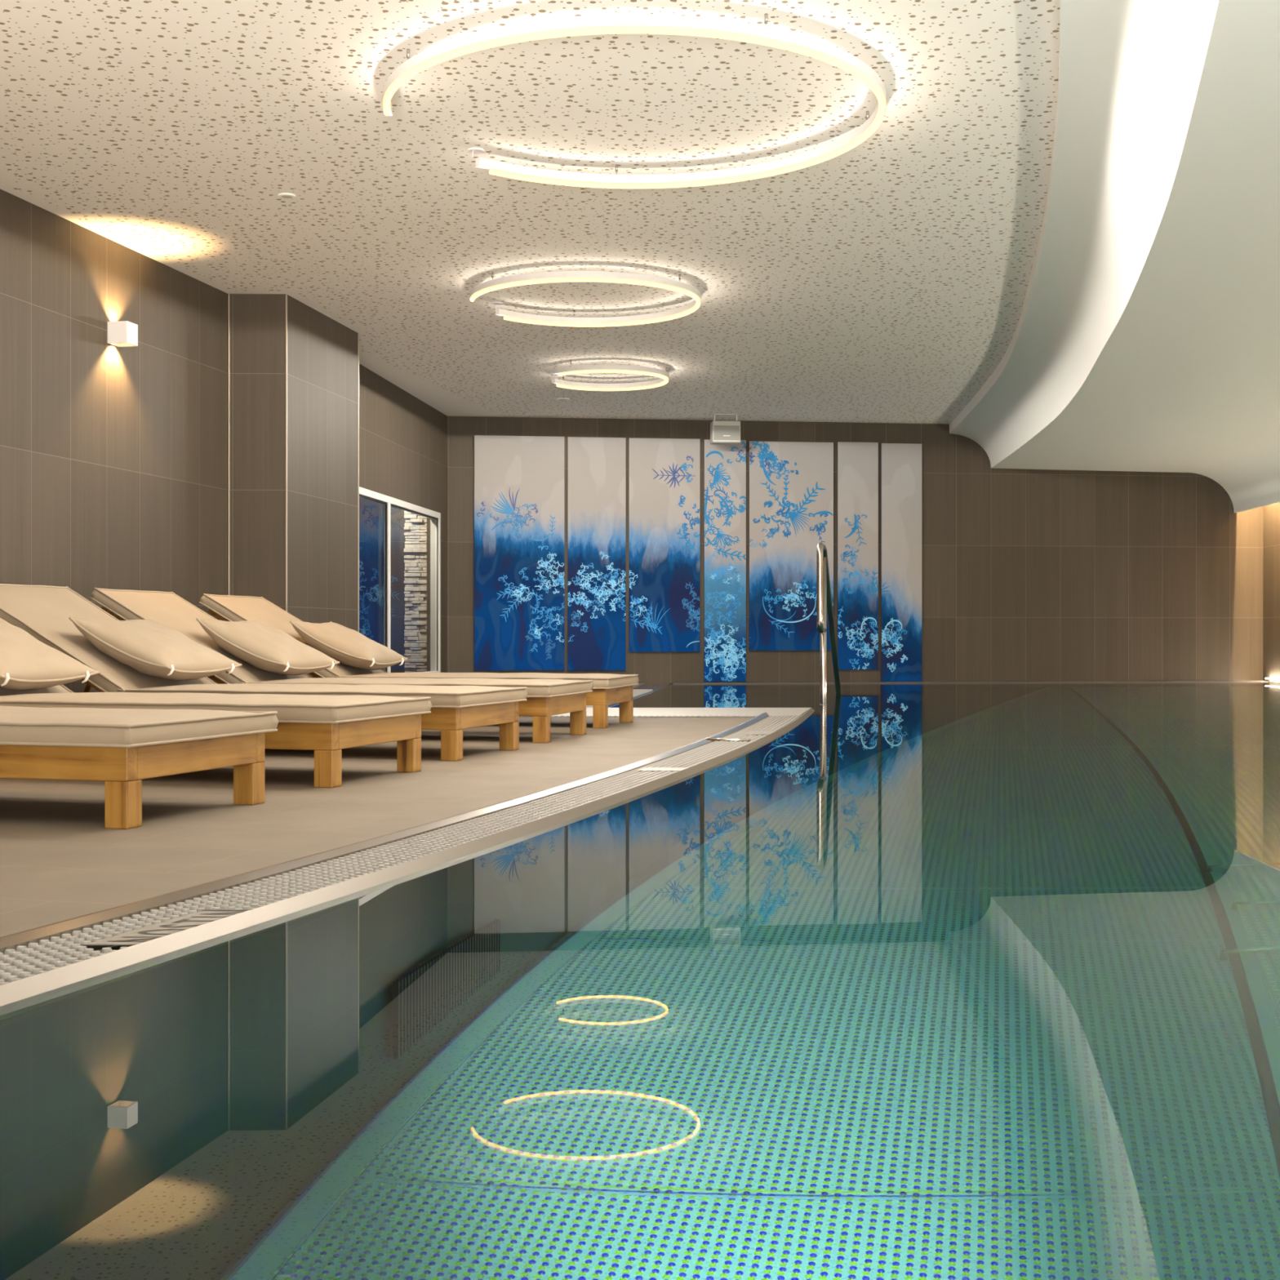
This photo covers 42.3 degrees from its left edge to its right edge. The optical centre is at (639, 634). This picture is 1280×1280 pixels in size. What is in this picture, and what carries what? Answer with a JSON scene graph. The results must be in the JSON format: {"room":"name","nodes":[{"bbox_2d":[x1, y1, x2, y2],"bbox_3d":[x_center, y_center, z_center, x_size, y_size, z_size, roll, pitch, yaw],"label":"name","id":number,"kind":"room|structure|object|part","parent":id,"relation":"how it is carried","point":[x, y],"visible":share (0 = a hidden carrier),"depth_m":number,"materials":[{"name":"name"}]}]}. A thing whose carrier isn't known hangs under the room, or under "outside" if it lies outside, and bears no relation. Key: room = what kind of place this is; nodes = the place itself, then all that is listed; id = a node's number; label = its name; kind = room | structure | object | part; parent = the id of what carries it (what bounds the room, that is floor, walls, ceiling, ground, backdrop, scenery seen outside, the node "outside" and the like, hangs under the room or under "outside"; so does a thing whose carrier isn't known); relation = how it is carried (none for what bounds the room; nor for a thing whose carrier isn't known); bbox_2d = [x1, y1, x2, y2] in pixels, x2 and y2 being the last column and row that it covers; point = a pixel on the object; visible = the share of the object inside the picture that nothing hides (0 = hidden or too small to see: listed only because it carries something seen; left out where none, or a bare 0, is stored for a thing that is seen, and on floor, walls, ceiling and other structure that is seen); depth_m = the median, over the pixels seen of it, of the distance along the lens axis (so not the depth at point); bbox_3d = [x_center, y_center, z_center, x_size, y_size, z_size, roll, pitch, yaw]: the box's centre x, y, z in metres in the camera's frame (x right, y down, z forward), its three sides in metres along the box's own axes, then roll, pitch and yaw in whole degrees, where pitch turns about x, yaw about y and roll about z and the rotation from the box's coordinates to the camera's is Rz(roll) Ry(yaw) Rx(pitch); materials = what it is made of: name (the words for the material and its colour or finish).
{"room":"spa","nodes":[
{"label":"spa","id":0,"kind":"room"},
{"bbox_2d":[0,188,227,693],"bbox_3d":[-3.898,-0.659,2.312,0.120,2.838,14.886,0,0,11],"label":"wall","id":1,"kind":"structure","parent":0,"point":[113,460],"depth_m":8.22,"materials":[{"name":"tile"}]},
{"bbox_2d":[107,320,137,346],"bbox_3d":[-2.591,-1.508,8.297,0.108,0.108,0.108,0,0,11],"label":"wall lamp","id":2,"kind":"object","parent":1,"relation":"attached to","point":[120,333],"visible":1,"depth_m":8.25,"materials":[{"name":"white metal"}]},
{"bbox_2d":[227,293,230,595],"bbox_3d":[-2.382,-0.768,9.596,0.010,2.416,0.010,0,0,0],"label":"trim","id":3,"kind":"structure","parent":1,"relation":"attached to","point":[228,295],"depth_m":9.59,"materials":[{"name":"beige"}]},
{"bbox_2d":[230,293,358,678],"bbox_3d":[-2.179,-0.659,10.232,0.477,2.838,1.373,0,0,10],"label":"wall pier","id":4,"kind":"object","parent":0,"point":[322,352],"visible":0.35,"depth_m":9.76,"materials":[{"name":"tile"}]},
{"bbox_2d":[285,294,287,612],"bbox_3d":[-2.051,-0.768,9.610,0.010,2.416,0.010,0,0,0],"label":"trim","id":5,"kind":"structure","parent":4,"relation":"attached to","point":[286,295],"depth_m":9.61,"materials":[{"name":"beige"}]},
{"bbox_2d":[358,333,359,632],"bbox_3d":[-1.846,-0.768,10.856,0.010,2.416,0.010,0,0,0],"label":"trim","id":6,"kind":"structure","parent":4,"relation":"attached to","point":[358,334],"depth_m":10.85,"materials":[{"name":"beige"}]},
{"bbox_2d":[0,716,755,937],"bbox_3d":[-2.304,0.490,2.012,3.134,0.100,14.700,0,0,11],"label":"floor","id":7,"kind":"structure","parent":0,"point":[60,861],"depth_m":4.24,"materials":[{"name":"tile"}]},
{"bbox_2d":[0,706,278,829],"bbox_3d":[-2.046,0.117,4.339,2.088,0.646,0.668,0,0,17],"label":"sun lounger","id":8,"kind":"object","parent":7,"relation":"on","point":[120,748],"visible":1,"depth_m":3.84,"materials":[{"name":"beige fabric"}]},
{"bbox_3d":[-2.092,0.293,4.051,1.960,0.078,0.040,0,0,17],"label":"rail","id":9,"kind":"part","parent":8,"relation":"part of","materials":[{"name":"brown wood"}]},
{"bbox_3d":[-1.180,0.386,3.785,0.060,0.108,0.060,0,0,17],"label":"leg","id":10,"kind":"part","parent":8,"relation":"part of","materials":[{"name":"brown wood"}]},
{"bbox_3d":[-1.704,0.220,4.235,1.374,0.063,0.667,0,0,17],"label":"seat mattress","id":11,"kind":"part","parent":8,"relation":"part of","materials":[{"name":"beige fabric"}]},
{"bbox_3d":[-1.091,0.293,4.049,0.040,0.077,0.535,0,0,17],"label":"rail","id":12,"kind":"part","parent":8,"relation":"part of","materials":[{"name":"brown wood"}]},
{"bbox_3d":[-1.019,0.386,4.318,0.060,0.108,0.060,0,0,17],"label":"leg","id":13,"kind":"part","parent":8,"relation":"part of","materials":[{"name":"brown wood"}]},
{"bbox_3d":[-1.925,0.293,4.603,1.960,0.078,0.040,0,0,17],"label":"rail","id":14,"kind":"part","parent":8,"relation":"part of","materials":[{"name":"brown wood"}]},
{"bbox_2d":[0,684,431,787],"bbox_3d":[-1.770,0.117,5.350,2.088,0.646,0.667,0,0,17],"label":"sun lounger","id":15,"kind":"object","parent":7,"relation":"on","point":[325,725],"visible":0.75,"depth_m":4.95,"materials":[{"name":"beige fabric"}]},
{"bbox_3d":[-2.412,0.023,5.543,0.735,0.440,0.667,0,0,17],"label":"mattress","id":16,"kind":"part","parent":15,"relation":"part of","materials":[{"name":"beige fabric"}]},
{"bbox_2d":[0,617,99,689],"bbox_3d":[-2.126,0.052,5.475,0.429,0.257,0.540,0,0,15],"label":"pillow","id":17,"kind":"object","parent":15,"relation":"on","point":[26,662],"visible":1,"depth_m":5.45,"materials":[{"name":"beige fabric"}]},
{"bbox_3d":[-1.991,0.140,5.197,0.021,0.044,0.023,26,7,13],"label":"tie cord","id":18,"kind":"part","parent":17,"relation":"part of","materials":[{"name":"white fabric"}]},
{"bbox_3d":[-1.882,0.143,5.623,0.021,0.044,0.023,26,7,13],"label":"tie cord","id":19,"kind":"part","parent":17,"relation":"part of","materials":[{"name":"white fabric"}]},
{"bbox_3d":[-1.428,0.220,5.247,1.374,0.063,0.667,0,0,17],"label":"seat mattress","id":20,"kind":"part","parent":15,"relation":"part of","materials":[{"name":"beige fabric"}]},
{"bbox_3d":[-1.816,0.293,5.062,1.960,0.078,0.040,0,0,17],"label":"rail","id":21,"kind":"part","parent":15,"relation":"part of","materials":[{"name":"brown wood"}]},
{"bbox_3d":[-0.904,0.386,4.797,0.060,0.108,0.060,0,0,17],"label":"leg","id":22,"kind":"part","parent":15,"relation":"part of","materials":[{"name":"brown wood"}]},
{"bbox_3d":[-0.815,0.293,5.061,0.040,0.077,0.535,0,0,17],"label":"rail","id":23,"kind":"part","parent":15,"relation":"part of","materials":[{"name":"brown wood"}]},
{"bbox_3d":[-0.743,0.386,5.330,0.060,0.108,0.060,0,0,17],"label":"leg","id":24,"kind":"part","parent":15,"relation":"part of","materials":[{"name":"brown wood"}]},
{"bbox_3d":[-1.649,0.293,5.615,1.960,0.078,0.040,0,0,17],"label":"rail","id":25,"kind":"part","parent":15,"relation":"part of","materials":[{"name":"brown wood"}]},
{"bbox_2d":[0,583,527,760],"bbox_3d":[-1.528,0.117,6.360,2.088,0.646,0.667,0,0,17],"label":"sun lounger","id":26,"kind":"object","parent":7,"relation":"on","point":[42,611],"visible":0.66,"depth_m":6.23,"materials":[{"name":"beige fabric"}]},
{"bbox_3d":[-2.179,0.069,6.554,0.713,0.424,0.517,0,0,17],"label":"backrest frame","id":27,"kind":"part","parent":26,"relation":"part of","materials":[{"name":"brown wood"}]},
{"bbox_3d":[-2.171,0.023,6.551,0.735,0.440,0.667,0,0,17],"label":"mattress","id":28,"kind":"part","parent":26,"relation":"part of","materials":[{"name":"beige fabric"}]},
{"bbox_2d":[68,617,241,679],"bbox_3d":[-1.885,0.053,6.484,0.435,0.246,0.540,0,0,17],"label":"pillow","id":29,"kind":"object","parent":26,"relation":"on","point":[148,646],"visible":1,"depth_m":6.32,"materials":[{"name":"beige fabric"}]},
{"bbox_3d":[-1.757,0.133,6.200,0.021,0.044,0.023,25,7,15],"label":"tie cord","id":30,"kind":"part","parent":29,"relation":"part of","materials":[{"name":"white fabric"}]},
{"bbox_3d":[-1.634,0.135,6.623,0.021,0.044,0.023,25,7,15],"label":"tie cord","id":31,"kind":"part","parent":29,"relation":"part of","materials":[{"name":"white fabric"}]},
{"bbox_3d":[-1.186,0.220,6.259,1.374,0.063,0.667,0,0,17],"label":"seat mattress","id":32,"kind":"part","parent":26,"relation":"part of","materials":[{"name":"beige fabric"}]},
{"bbox_3d":[-1.573,0.293,6.073,1.960,0.078,0.040,0,0,17],"label":"rail","id":33,"kind":"part","parent":26,"relation":"part of","materials":[{"name":"brown wood"}]},
{"bbox_3d":[-0.660,0.386,5.812,0.060,0.108,0.060,0,0,17],"label":"leg","id":34,"kind":"part","parent":26,"relation":"part of","materials":[{"name":"brown wood"}]},
{"bbox_3d":[-0.572,0.293,6.076,0.040,0.077,0.535,0,0,17],"label":"rail","id":35,"kind":"part","parent":26,"relation":"part of","materials":[{"name":"brown wood"}]},
{"bbox_3d":[-0.501,0.386,6.346,0.060,0.108,0.060,0,0,17],"label":"leg","id":36,"kind":"part","parent":26,"relation":"part of","materials":[{"name":"brown wood"}]},
{"bbox_3d":[-1.409,0.293,6.626,1.960,0.078,0.040,0,0,17],"label":"rail","id":37,"kind":"part","parent":26,"relation":"part of","materials":[{"name":"brown wood"}]},
{"bbox_2d":[89,587,593,742],"bbox_3d":[-1.300,0.117,7.277,2.088,0.646,0.668,0,0,13],"label":"sun lounger","id":38,"kind":"object","parent":7,"relation":"on","point":[546,698],"visible":0.49,"depth_m":7.17,"materials":[{"name":"beige fabric"}]},
{"bbox_3d":[-1.959,0.069,7.434,0.713,0.424,0.517,0,0,13],"label":"backrest frame","id":39,"kind":"part","parent":38,"relation":"part of","materials":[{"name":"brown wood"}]},
{"bbox_3d":[-1.952,0.023,7.432,0.735,0.440,0.667,0,0,13],"label":"mattress","id":40,"kind":"part","parent":38,"relation":"part of","materials":[{"name":"beige fabric"}]},
{"bbox_2d":[195,617,339,675],"bbox_3d":[-1.650,0.052,7.389,0.431,0.254,0.540,0,0,15],"label":"pillow","id":41,"kind":"object","parent":38,"relation":"on","point":[264,646],"visible":1,"depth_m":7.21,"materials":[{"name":"beige fabric"}]},
{"bbox_3d":[-1.518,0.138,7.109,0.021,0.044,0.023,26,7,14],"label":"tie cord","id":42,"kind":"part","parent":41,"relation":"part of","materials":[{"name":"white fabric"}]},
{"bbox_3d":[-1.404,0.141,7.534,0.021,0.044,0.023,26,7,14],"label":"tie cord","id":43,"kind":"part","parent":41,"relation":"part of","materials":[{"name":"white fabric"}]},
{"bbox_3d":[-0.953,0.220,7.194,1.374,0.063,0.667,0,0,13],"label":"seat mattress","id":44,"kind":"part","parent":38,"relation":"part of","materials":[{"name":"beige fabric"}]},
{"bbox_3d":[-1.329,0.293,6.987,1.960,0.078,0.040,0,0,13],"label":"rail","id":45,"kind":"part","parent":38,"relation":"part of","materials":[{"name":"brown wood"}]},
{"bbox_3d":[-0.402,0.386,6.776,0.060,0.108,0.060,0,0,13],"label":"leg","id":46,"kind":"part","parent":38,"relation":"part of","materials":[{"name":"brown wood"}]},
{"bbox_3d":[-0.329,0.293,7.045,0.040,0.077,0.535,0,0,13],"label":"rail","id":47,"kind":"part","parent":38,"relation":"part of","materials":[{"name":"brown wood"}]},
{"bbox_3d":[-0.273,0.386,7.318,0.060,0.108,0.060,0,0,13],"label":"leg","id":48,"kind":"part","parent":38,"relation":"part of","materials":[{"name":"brown wood"}]},
{"bbox_3d":[-1.195,0.293,7.548,1.960,0.078,0.040,0,0,13],"label":"rail","id":49,"kind":"part","parent":38,"relation":"part of","materials":[{"name":"brown wood"}]},
{"bbox_2d":[0,711,768,954],"bbox_3d":[-1.143,0.457,2.540,0.616,0.046,14.928,0,0,17],"label":"trim","id":50,"kind":"structure","parent":7,"relation":"on","point":[24,938],"depth_m":3.15,"materials":[{"name":"silver metal"}]},
{"bbox_2d":[199,593,639,728],"bbox_3d":[-1.095,0.117,8.312,2.088,0.646,0.667,0,0,12],"label":"sun lounger","id":51,"kind":"object","parent":7,"relation":"on","point":[608,688],"visible":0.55,"depth_m":8.18,"materials":[{"name":"beige fabric"}]},
{"bbox_3d":[-1.758,0.069,8.454,0.713,0.424,0.517,0,0,12],"label":"backrest frame","id":52,"kind":"part","parent":51,"relation":"part of","materials":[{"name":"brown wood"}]},
{"bbox_3d":[-1.751,0.023,8.452,0.735,0.440,0.667,0,0,12],"label":"mattress","id":53,"kind":"part","parent":51,"relation":"part of","materials":[{"name":"beige fabric"}]},
{"bbox_2d":[289,620,408,670],"bbox_3d":[-1.470,0.053,8.409,0.432,0.251,0.540,0,0,11],"label":"pillow","id":54,"kind":"object","parent":51,"relation":"on","point":[348,646],"visible":1,"depth_m":8.21,"materials":[{"name":"beige fabric"}]},
{"bbox_3d":[-0.746,0.220,8.236,1.374,0.063,0.667,0,0,12],"label":"seat mattress","id":55,"kind":"part","parent":51,"relation":"part of","materials":[{"name":"beige fabric"}]},
{"bbox_3d":[-1.118,0.293,8.021,1.960,0.078,0.040,0,0,12],"label":"rail","id":56,"kind":"part","parent":51,"relation":"part of","materials":[{"name":"brown wood"}]},
{"bbox_3d":[-0.187,0.386,7.832,0.060,0.108,0.060,0,0,12],"label":"leg","id":57,"kind":"part","parent":51,"relation":"part of","materials":[{"name":"brown wood"}]},
{"bbox_3d":[-0.119,0.293,8.102,0.040,0.077,0.535,0,0,12],"label":"rail","id":58,"kind":"part","parent":51,"relation":"part of","materials":[{"name":"brown wood"}]},
{"bbox_3d":[-0.070,0.386,8.376,0.060,0.108,0.060,0,0,12],"label":"leg","id":59,"kind":"part","parent":51,"relation":"part of","materials":[{"name":"brown wood"}]},
{"bbox_3d":[-0.997,0.293,8.585,1.960,0.078,0.040,0,0,12],"label":"rail","id":60,"kind":"part","parent":51,"relation":"part of","materials":[{"name":"brown wood"}]},
{"bbox_2d":[522,715,751,716],"bbox_3d":[-0.873,0.439,8.905,2.955,0.001,0.090,0,0,0],"label":"trim","id":61,"kind":"structure","parent":7,"relation":"on","point":[522,716],"depth_m":8.93,"materials":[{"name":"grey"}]},
{"bbox_2d":[519,715,748,716],"bbox_3d":[-0.659,0.436,8.905,2.482,0.004,0.086,0,0,0],"label":"end grating","id":62,"kind":"object","parent":61,"relation":"on","point":[552,715],"visible":0.38,"depth_m":8.88,"materials":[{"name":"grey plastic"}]},
{"bbox_2d":[359,364,447,672],"bbox_3d":[-2.001,-0.659,13.063,0.120,2.838,3.835,0,0,6],"label":"wall","id":63,"kind":"structure","parent":0,"point":[399,433],"depth_m":13.51,"materials":[{"name":"tile"}]},
{"bbox_2d":[0,0,1059,423],"bbox_3d":[-1.179,-1.978,5.450,8.266,0.001,20.900,0,0,0],"label":"ceiling","id":64,"kind":"structure","parent":0,"point":[884,279],"depth_m":7.15,"materials":[{"name":"white paint"}]},
{"bbox_2d":[277,192,295,199],"bbox_3d":[-1.588,-1.974,7.447,0.080,0.008,0.080,0,0,0],"label":"ceiling fitting","id":65,"kind":"object","parent":64,"relation":"attached to","point":[283,195],"visible":1,"depth_m":7.43,"materials":[{"name":"white paint"}]},
{"bbox_2d":[556,398,569,400],"bbox_3d":[-0.644,-1.974,13.871,0.110,0.008,0.110,0,0,0],"label":"ceiling fitting","id":66,"kind":"object","parent":64,"relation":"attached to","point":[560,399],"visible":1,"depth_m":13.86,"materials":[{"name":"white paint"}]},
{"bbox_2d":[469,271,701,326],"bbox_3d":[-0.309,-1.928,9.450,1.316,0.100,1.318,0,0,0],"label":"ring light","id":67,"kind":"object","parent":64,"relation":"attached to","point":[557,276],"visible":1,"depth_m":9.12,"materials":[{"name":"white paint"}]},
{"bbox_2d":[548,360,669,391],"bbox_3d":[-0.237,-1.928,12.300,0.907,0.100,0.916,0,0,0],"label":"ring light","id":68,"kind":"object","parent":64,"relation":"attached to","point":[664,375],"visible":1,"depth_m":12.16,"materials":[{"name":"white paint"}]},
{"bbox_2d":[382,13,886,188],"bbox_3d":[-0.020,-1.928,6.070,1.826,0.100,1.825,0,0,0],"label":"ring light","id":69,"kind":"object","parent":64,"relation":"attached to","point":[426,59],"visible":1,"depth_m":5.48,"materials":[{"name":"white paint"}]},
{"bbox_2d":[710,413,740,444],"bbox_3d":[0.766,-1.848,14.856,0.256,0.260,0.168,0,0,-6],"label":"loudspeaker","id":70,"kind":"object","parent":64,"relation":"hanging from","point":[722,432],"visible":1,"depth_m":14.78,"materials":[{"name":"grey"}]},
{"bbox_2d":[713,425,739,439],"bbox_3d":[0.773,-1.804,14.778,0.232,0.129,0.007,0,0,-6],"label":"exit sign","id":71,"kind":"object","parent":70,"relation":"attached to","point":[720,432],"depth_m":14.77,"materials":[{"name":"white paint"}]},
{"bbox_2d":[608,683,671,706],"bbox_3d":[-0.072,1.123,12.494,0.258,1.363,5.462,0,0,6],"label":"wall","id":72,"kind":"structure","parent":0,"point":[655,686],"depth_m":13.88,"materials":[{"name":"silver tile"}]},
{"bbox_2d":[586,688,653,707],"bbox_3d":[-0.175,0.438,11.519,0.192,0.008,3.478,0,0,6],"label":"side grating","id":73,"kind":"object","parent":72,"relation":"on","point":[636,691],"visible":0.23,"depth_m":12.65,"materials":[{"name":"grey plastic"}]},
{"bbox_2d":[633,683,646,688],"bbox_3d":[-1.062,0.440,12.495,2.276,0.001,5.410,0,0,0],"label":"floor","id":74,"kind":"structure","parent":0,"point":[639,684],"depth_m":14.49,"materials":[{"name":"tile"}]},
{"bbox_2d":[0,682,1279,1279],"bbox_3d":[1.199,0.447,5.453,9.576,0.001,20.905,0,0,0],"label":"pool water","id":75,"kind":"object","parent":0,"point":[906,981],"visible":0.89,"depth_m":1.85,"materials":[{"name":"teal liquid"}]},
{"bbox_2d":[816,542,841,704],"bbox_3d":[1.317,0.339,11.457,0.048,1.841,2.339,0,0,10],"label":"pool handrail","id":76,"kind":"object","parent":75,"relation":"in","point":[824,597],"visible":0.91,"depth_m":10.64,"materials":[{"name":"silver metal"}]},
{"bbox_3d":[1.180,0.355,10.660,0.042,1.710,0.042,0,0,0],"label":"post","id":77,"kind":"part","parent":76,"relation":"part of","materials":[{"name":"silver metal"}]},
{"bbox_2d":[390,416,1262,688],"bbox_3d":[2.143,0.041,15.498,8.967,4.238,0.120,0,0,-7],"label":"wall","id":78,"kind":"structure","parent":0,"point":[1028,575],"depth_m":15.62,"materials":[{"name":"tile"}]},
{"bbox_2d":[474,435,564,670],"bbox_3d":[-1.093,-0.742,15.024,0.816,2.125,0.029,0,0,-7],"label":"panel","id":79,"kind":"object","parent":78,"relation":"attached to","point":[519,480],"visible":1,"depth_m":15.01,"materials":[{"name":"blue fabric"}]},
{"bbox_2d":[567,436,626,670],"bbox_3d":[-0.395,-0.740,15.110,0.531,2.124,0.028,0,0,-7],"label":"panel","id":80,"kind":"object","parent":78,"relation":"attached to","point":[597,466],"visible":1,"depth_m":15.09,"materials":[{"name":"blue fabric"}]},
{"bbox_2d":[628,437,699,652],"bbox_3d":[0.224,-0.823,15.185,0.656,1.955,0.029,0,0,-7],"label":"panel","id":81,"kind":"object","parent":78,"relation":"attached to","point":[664,473],"visible":1,"depth_m":15.17,"materials":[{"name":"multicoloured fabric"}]},
{"bbox_2d":[703,440,746,681],"bbox_3d":[0.782,-0.683,15.254,0.390,2.225,0.028,0,0,-7],"label":"panel","id":82,"kind":"object","parent":78,"relation":"attached to","point":[724,464],"visible":1,"depth_m":15.24,"materials":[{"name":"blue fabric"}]},
{"bbox_2d":[748,441,833,650],"bbox_3d":[1.400,-0.822,15.330,0.793,1.930,0.029,0,0,-7],"label":"panel","id":83,"kind":"object","parent":78,"relation":"attached to","point":[791,483],"visible":0.89,"depth_m":15.31,"materials":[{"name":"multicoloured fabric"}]},
{"bbox_2d":[836,441,878,670],"bbox_3d":[2.025,-0.735,15.407,0.385,2.115,0.028,0,0,-7],"label":"panel","id":84,"kind":"object","parent":78,"relation":"attached to","point":[857,463],"visible":1,"depth_m":15.40,"materials":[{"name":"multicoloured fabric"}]},
{"bbox_2d":[880,443,921,681],"bbox_3d":[2.439,-0.675,15.458,0.387,2.221,0.028,0,0,-7],"label":"panel","id":85,"kind":"object","parent":78,"relation":"attached to","point":[900,463],"visible":1,"depth_m":15.45,"materials":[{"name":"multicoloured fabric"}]},
{"bbox_2d":[672,680,1268,684],"bbox_3d":[3.300,0.488,15.499,6.065,0.104,0.159,0,0,-7],"label":"trim","id":86,"kind":"structure","parent":78,"relation":"attached to","point":[1037,682],"depth_m":15.40,"materials":[{"name":"grey metal"}]},
{"bbox_2d":[949,0,1279,512],"bbox_3d":[2.488,-1.604,5.628,3.455,0.868,22.422,0,0,12],"label":"ceiling","id":87,"kind":"structure","parent":0,"point":[1146,337],"depth_m":7.44,"materials":[{"name":"white paint"}]},
{"bbox_2d":[1262,502,1279,683],"bbox_3d":[4.163,0.041,5.726,0.730,4.238,22.053,0,0,12],"label":"wall","id":88,"kind":"structure","parent":0,"point":[1271,513],"depth_m":15.65,"materials":[{"name":"paint"}]},
{"bbox_3d":[-1.174,1.157,2.593,4.432,1.295,14.407,0,0,0],"label":"wall","id":89,"kind":"structure","parent":0,"visible":0},
{"bbox_2d":[0,707,814,1006],"bbox_3d":[-0.916,0.474,2.513,0.606,0.092,15.074,0,0,17],"label":"rim","id":90,"kind":"object","parent":89,"relation":"on","point":[24,988],"visible":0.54,"depth_m":2.73,"materials":[{"name":"beige stone"}]},
{"bbox_2d":[95,734,767,952],"bbox_3d":[-1.294,0.454,2.575,4.590,0.001,14.346,0,0,0],"label":"channel","id":91,"kind":"object","parent":90,"relation":"in","point":[113,947],"visible":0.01,"depth_m":2.41,"materials":[{"name":"grey"}]},
{"bbox_2d":[81,910,247,951],"bbox_3d":[-0.690,0.445,2.488,0.104,0.014,0.345,0,0,17],"label":"plate","id":92,"kind":"object","parent":91,"relation":"on","point":[150,932],"visible":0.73,"depth_m":2.47,"materials":[{"name":"silver metal"}]},
{"bbox_2d":[0,711,806,985],"bbox_3d":[0.064,0.446,5.735,0.353,0.014,7.991,0,0,13],"label":"overflow grating","id":93,"kind":"object","parent":91,"relation":"on","point":[24,962],"visible":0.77,"depth_m":3.13,"materials":[{"name":"grey plastic"}]},
{"bbox_2d":[706,737,750,742],"bbox_3d":[0.365,0.436,6.866,0.189,0.014,0.014,0,0,20],"label":"bar","id":94,"kind":"object","parent":93,"relation":"on","point":[710,739],"visible":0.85,"depth_m":6.86,"materials":[{"name":"silver metal"}]},
{"bbox_2d":[635,767,688,772],"bbox_3d":[0.085,0.445,5.422,0.201,0.014,0.142,0,0,0],"label":"plate","id":95,"kind":"object","parent":91,"relation":"on","point":[644,768],"visible":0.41,"depth_m":5.42,"materials":[{"name":"white"}]},
{"bbox_2d":[743,730,775,735],"bbox_3d":[0.549,0.445,7.452,0.120,0.014,0.342,0,0,11],"label":"plate","id":96,"kind":"object","parent":91,"relation":"on","point":[753,732],"visible":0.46,"depth_m":7.44,"materials":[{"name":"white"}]},
{"bbox_2d":[552,707,810,716],"bbox_3d":[-0.669,0.469,9.367,3.362,0.082,0.835,0,0,0],"label":"trim","id":97,"kind":"structure","parent":89,"relation":"attached to","point":[753,712],"depth_m":9.39,"materials":[{"name":"beige stone"}]},
{"bbox_3d":[-2.017,0.565,12.916,0.491,0.390,3.533,0,0,0],"label":"wall","id":98,"kind":"structure","parent":0,"visible":0},
{"bbox_2d":[359,486,440,672],"bbox_3d":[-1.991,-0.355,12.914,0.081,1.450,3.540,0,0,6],"label":"glass door","id":99,"kind":"structure","parent":98,"relation":"in","point":[384,501],"depth_m":12.94,"materials":[{"name":"white"}]},
{"label":"outside","id":100,"kind":"structure","parent":0,"visible":0},
{"label":"terrace","id":101,"kind":"object","parent":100,"visible":0},
{"bbox_2d":[404,511,426,672],"bbox_3d":[-1.978,-0.690,15.065,0.267,2.900,0.530,0,0,0],"label":"stone wall","id":102,"kind":"structure","parent":101,"relation":"on","point":[415,525],"depth_m":14.82,"materials":[{"name":"grey stone"}]}
]}

